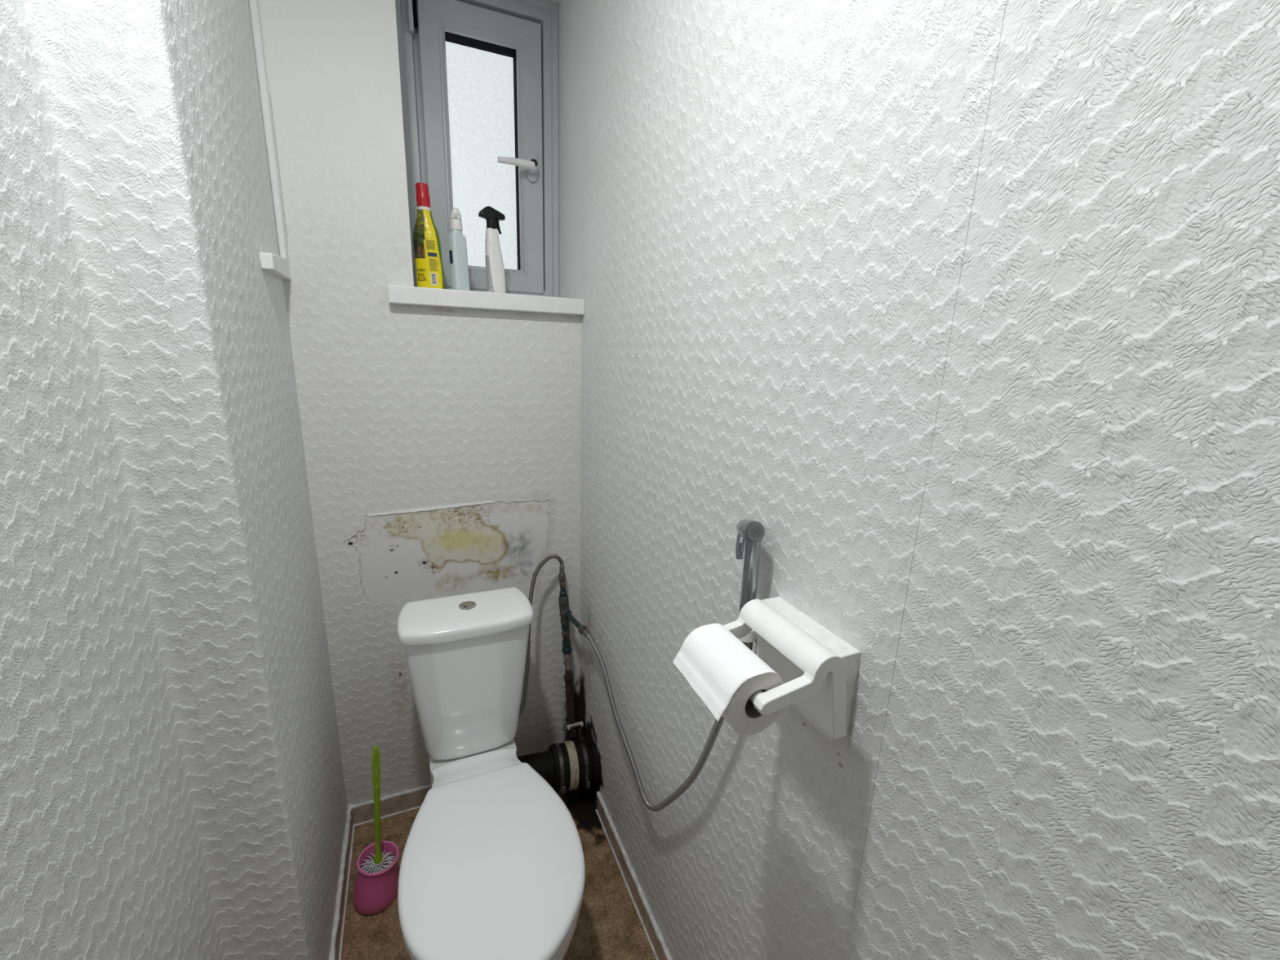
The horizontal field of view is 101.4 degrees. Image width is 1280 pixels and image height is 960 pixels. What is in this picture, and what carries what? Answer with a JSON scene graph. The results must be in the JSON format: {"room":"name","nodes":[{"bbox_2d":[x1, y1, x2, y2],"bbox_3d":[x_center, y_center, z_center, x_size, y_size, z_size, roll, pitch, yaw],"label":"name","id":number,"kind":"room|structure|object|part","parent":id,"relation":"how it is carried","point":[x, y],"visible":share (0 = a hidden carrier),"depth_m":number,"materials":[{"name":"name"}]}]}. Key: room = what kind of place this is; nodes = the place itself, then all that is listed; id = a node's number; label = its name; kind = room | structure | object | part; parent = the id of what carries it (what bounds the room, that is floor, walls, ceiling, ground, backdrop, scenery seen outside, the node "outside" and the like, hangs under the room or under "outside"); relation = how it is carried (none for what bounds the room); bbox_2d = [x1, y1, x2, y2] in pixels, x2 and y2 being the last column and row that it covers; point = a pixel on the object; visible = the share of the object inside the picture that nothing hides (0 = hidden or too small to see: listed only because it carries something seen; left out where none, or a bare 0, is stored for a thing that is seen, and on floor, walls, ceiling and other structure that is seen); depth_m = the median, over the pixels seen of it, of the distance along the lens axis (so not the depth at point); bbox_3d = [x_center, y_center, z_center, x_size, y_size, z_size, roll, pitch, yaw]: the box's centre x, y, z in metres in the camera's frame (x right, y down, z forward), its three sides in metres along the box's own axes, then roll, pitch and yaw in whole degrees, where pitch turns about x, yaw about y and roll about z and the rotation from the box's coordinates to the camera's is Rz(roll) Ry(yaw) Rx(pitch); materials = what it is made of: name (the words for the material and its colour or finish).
{"room":"bathroom","nodes":[
{"label":"bathroom","id":0,"kind":"room"},
{"bbox_2d":[0,0,347,959],"bbox_3d":[-0.351,0.148,0.030,0.124,2.605,2.865,-4,15,-23],"label":"wall","id":1,"kind":"structure","parent":0,"point":[172,787],"depth_m":0.73,"materials":[{"name":"paint"}]},
{"bbox_2d":[248,0,288,259],"bbox_3d":[-0.827,-0.986,1.126,0.016,0.958,0.016,-4,15,-23],"label":"trim","id":2,"kind":"structure","parent":1,"relation":"attached to","point":[253,4],"depth_m":1.17,"materials":[{"name":"paint"}]},
{"bbox_2d":[259,252,290,279],"bbox_3d":[-0.800,-0.477,1.156,0.022,0.048,0.220,-4,15,-23],"label":"block","id":3,"kind":"object","parent":1,"relation":"attached to","point":[279,266],"visible":1,"depth_m":1.10,"materials":[{"name":"white plastic"}]},
{"bbox_2d":[328,804,355,959],"bbox_3d":[-0.783,1.108,1.372,0.017,0.075,0.585,-4,15,-23],"label":"baseboard","id":4,"kind":"structure","parent":1,"relation":"attached to","point":[336,940],"depth_m":1.39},
{"bbox_2d":[257,0,582,805],"bbox_3d":[-0.522,-0.212,1.472,0.745,2.605,0.003,-4,15,-23],"label":"wall","id":5,"kind":"structure","parent":0,"point":[442,445],"depth_m":1.46,"materials":[{"name":"paint"}]},
{"bbox_2d":[351,783,431,826],"bbox_3d":[-0.615,1.022,1.745,0.607,0.075,0.017,-4,15,-23],"label":"baseboard","id":6,"kind":"structure","parent":5,"relation":"attached to","point":[405,801],"depth_m":1.67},
{"bbox_2d":[387,0,584,315],"bbox_3d":[-0.460,-0.948,1.491,0.519,0.902,0.378,-4,15,-23],"label":"window","id":7,"kind":"structure","parent":5,"relation":"in","point":[479,78],"depth_m":1.60,"materials":[{"name":"white plastic"}]},
{"bbox_2d":[413,182,445,288],"bbox_3d":[-0.579,-0.658,1.433,0.076,0.272,0.053,1,14,-5],"label":"bottle","id":8,"kind":"object","parent":7,"relation":"on","point":[429,270],"visible":0.95,"depth_m":1.42,"materials":[{"name":"yellow plastic"}]},
{"bbox_2d":[426,240,435,249],"bbox_3d":[-0.565,-0.635,1.415,0.024,0.022,0.002,-3,15,-18],"label":"print","id":9,"kind":"object","parent":8,"relation":"on","point":[430,244],"depth_m":1.41},
{"bbox_3d":[-0.564,-0.612,1.421,0.023,0.010,0.002,-3,15,-21],"label":"label panel","id":10,"kind":"part","parent":8,"relation":"part of","materials":[{"name":"blue paper"}]},
{"bbox_2d":[429,258,437,271],"bbox_3d":[-0.562,-0.586,1.427,0.022,0.030,0.002,-4,15,-21],"label":"print","id":11,"kind":"object","parent":8,"relation":"on","point":[433,262],"depth_m":1.43},
{"bbox_2d":[448,207,470,290],"bbox_3d":[-0.511,-0.640,1.470,0.042,0.224,0.051,8,15,22],"label":"spray bottle","id":12,"kind":"object","parent":7,"relation":"on","point":[460,276],"visible":0.9,"depth_m":1.46,"materials":[{"name":"white plastic"}]},
{"bbox_3d":[-0.484,-0.994,1.632,0.347,0.770,0.085,-4,15,-23],"label":"sash","id":13,"kind":"part","parent":7,"relation":"part of","materials":[{"name":"white plastic"}]},
{"bbox_3d":[-0.500,-1.002,1.667,0.223,0.643,0.004,-4,15,-23],"label":"glass pane","id":14,"kind":"part","parent":7,"relation":"part of","materials":[{"name":"white glass"}]},
{"bbox_3d":[-0.463,-0.525,1.569,0.519,0.044,0.323,-4,15,-23],"label":"sill","id":15,"kind":"part","parent":7,"relation":"part of","materials":[{"name":"paint"}]},
{"bbox_2d":[478,206,506,293],"bbox_3d":[-0.420,-0.651,1.499,0.072,0.237,0.044,-8,17,-34],"label":"spray bottle","id":16,"kind":"object","parent":7,"relation":"on","point":[495,268],"visible":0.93,"depth_m":1.49,"materials":[{"name":"white plastic"}]},
{"bbox_3d":[-0.374,-0.969,1.605,0.126,0.026,0.046,-4,15,-23],"label":"lever","id":17,"kind":"part","parent":7,"relation":"part of","materials":[{"name":"white paint"}]},
{"bbox_3d":[-0.338,-0.984,1.646,0.032,0.086,0.011,-4,15,-23],"label":"handle","id":18,"kind":"part","parent":7,"relation":"part of","materials":[{"name":"white plastic"}]},
{"bbox_2d":[544,0,560,4],"bbox_3d":[-0.447,-0.955,1.514,0.477,0.938,0.354,-4,15,-23],"label":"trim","id":19,"kind":"structure","parent":5,"relation":"attached to","point":[557,2],"depth_m":1.55,"materials":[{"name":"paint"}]},
{"bbox_2d":[341,786,656,959],"bbox_3d":[-0.058,1.388,0.486,0.879,0.001,2.865,-4,15,-23],"label":"floor","id":20,"kind":"structure","parent":0,"point":[609,926],"depth_m":1.40,"materials":[{"name":"plastic"}]},
{"bbox_2d":[353,840,399,915],"bbox_3d":[-0.711,1.072,1.414,0.118,0.138,0.113,-4,15,-23],"label":"pot","id":21,"kind":"object","parent":20,"relation":"on","point":[373,893],"visible":0.9,"depth_m":1.38,"materials":[{"name":"pink plastic"}]},
{"bbox_2d":[360,745,395,873],"bbox_3d":[-0.701,0.895,1.373,0.092,0.453,0.091,-4,15,-23],"label":"toilet brush","id":22,"kind":"object","parent":21,"relation":"in","point":[378,864],"visible":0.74,"depth_m":1.38,"materials":[{"name":"plastic"}]},
{"bbox_3d":[-0.689,0.849,1.366,0.039,0.360,0.022,-4,15,-23],"label":"handle","id":23,"kind":"part","parent":22,"relation":"part of","materials":[{"name":"plastic"}]},
{"bbox_2d":[396,586,585,959],"bbox_3d":[-0.356,0.783,1.207,0.363,0.810,0.729,-4,15,-23],"label":"toilet","id":24,"kind":"object","parent":20,"relation":"on","point":[492,866],"visible":1,"depth_m":1.17,"materials":[{"name":"white ceramic"}]},
{"bbox_3d":[-0.448,0.348,1.354,0.327,0.034,0.193,-4,15,-23],"label":"cistern lid","id":25,"kind":"part","parent":24,"relation":"part of","materials":[{"name":"white ceramic"}]},
{"bbox_3d":[-0.442,0.325,1.367,0.013,0.003,0.028,-5,16,-27],"label":"push plate","id":26,"kind":"part","parent":24,"relation":"part of","materials":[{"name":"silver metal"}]},
{"bbox_2d":[429,738,520,787],"bbox_3d":[-0.432,0.792,1.387,0.280,0.142,0.320,-4,15,-23],"label":"toilet bowl","id":27,"kind":"object","parent":24,"relation":"attached to","point":[446,767],"depth_m":1.37,"materials":[{"name":"white ceramic"}]},
{"bbox_3d":[-0.304,0.783,1.086,0.363,0.035,0.473,-4,15,-23],"label":"lid","id":28,"kind":"part","parent":24,"relation":"part of","materials":[{"name":"white plastic"}]},
{"bbox_3d":[-0.305,0.813,1.093,0.359,0.022,0.468,-4,15,-23],"label":"seat","id":29,"kind":"part","parent":24,"relation":"part of","materials":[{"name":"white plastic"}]},
{"bbox_3d":[-0.320,1.010,1.161,0.345,0.392,0.498,-4,15,-23],"label":"bowl","id":30,"kind":"part","parent":24,"relation":"part of","materials":[{"name":"white ceramic"}]},
{"bbox_2d":[558,0,1279,959],"bbox_3d":[0.302,0.045,0.541,0.001,2.605,3.300,-4,15,-23],"label":"wall","id":31,"kind":"structure","parent":0,"point":[972,307],"depth_m":0.53,"materials":[{"name":"paint"}]},
{"bbox_2d":[516,738,600,793],"bbox_3d":[-0.299,0.941,1.686,0.343,0.150,0.154,-4,15,-23],"label":"pipe","id":32,"kind":"object","parent":31,"relation":"attached to","point":[567,766],"visible":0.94,"depth_m":1.67,"materials":[{"name":"plastic"}]},
{"bbox_2d":[586,739,600,783],"bbox_3d":[-0.157,0.937,1.746,0.035,0.132,0.132,-4,15,-23],"label":"pipe fitting","id":33,"kind":"object","parent":32,"relation":"attached to","point":[591,750],"depth_m":1.69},
{"bbox_2d":[558,573,587,737],"bbox_3d":[-0.211,0.609,1.713,0.082,0.618,0.146,-4,15,-23],"label":"pipe","id":34,"kind":"object","parent":31,"relation":"attached to","point":[566,615],"visible":0.99,"depth_m":1.74,"materials":[{"name":"black metal"}]},
{"bbox_2d":[519,554,564,716],"bbox_3d":[-0.319,0.468,1.612,0.044,0.459,0.259,8,15,24],"label":"hose","id":35,"kind":"object","parent":34,"relation":"attached to","point":[546,559],"visible":0.86,"depth_m":1.58,"materials":[{"name":"metal"}]},
{"bbox_2d":[582,628,724,811],"bbox_3d":[-0.006,0.456,1.234,0.023,0.583,0.809,-4,15,-23],"label":"hose","id":36,"kind":"object","parent":34,"relation":"attached to","point":[717,726],"visible":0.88,"depth_m":1.22,"materials":[{"name":"metal"}]},
{"bbox_2d":[595,791,672,959],"bbox_3d":[0.386,1.352,0.542,0.017,0.076,2.630,-4,15,-23],"label":"baseboard","id":37,"kind":"structure","parent":31,"relation":"attached to","point":[660,948],"depth_m":1.44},
{"bbox_2d":[738,630,757,644],"bbox_3d":[0.172,0.226,0.805,0.053,0.060,0.038,-4,15,-23],"label":"bracket","id":38,"kind":"object","parent":31,"relation":"attached to","point":[752,637],"visible":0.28,"depth_m":0.79,"materials":[{"name":"white paint"}]},
{"bbox_2d":[735,519,764,650],"bbox_3d":[0.162,0.157,0.804,0.032,0.208,0.062,1,14,-5],"label":"sprayer","id":39,"kind":"object","parent":31,"relation":"hanging from","point":[751,532],"visible":0.84,"depth_m":0.78,"materials":[{"name":"silver metal"}]},
{"bbox_2d":[723,596,860,740],"bbox_3d":[0.167,0.246,0.679,0.166,0.144,0.185,-4,15,-23],"label":"toilet roll holder","id":40,"kind":"object","parent":31,"relation":"attached to","point":[818,669],"visible":0.87,"depth_m":0.64,"materials":[{"name":"white paint"}]},
{"bbox_2d":[672,623,784,735],"bbox_3d":[0.103,0.236,0.627,0.091,0.077,0.113,-4,15,-23],"label":"toilet roll","id":41,"kind":"object","parent":40,"relation":"on","point":[724,673],"visible":0.97,"depth_m":0.59,"materials":[{"name":"paper"}]},
{"bbox_3d":[0.113,0.203,0.699,0.088,0.034,0.014,-4,15,-23],"label":"arm","id":42,"kind":"part","parent":40,"relation":"part of","materials":[{"name":"white paint"}]},
{"bbox_3d":[0.166,0.234,0.580,0.088,0.034,0.015,-4,15,-23],"label":"arm","id":43,"kind":"part","parent":40,"relation":"part of","materials":[{"name":"white paint"}]}
]}

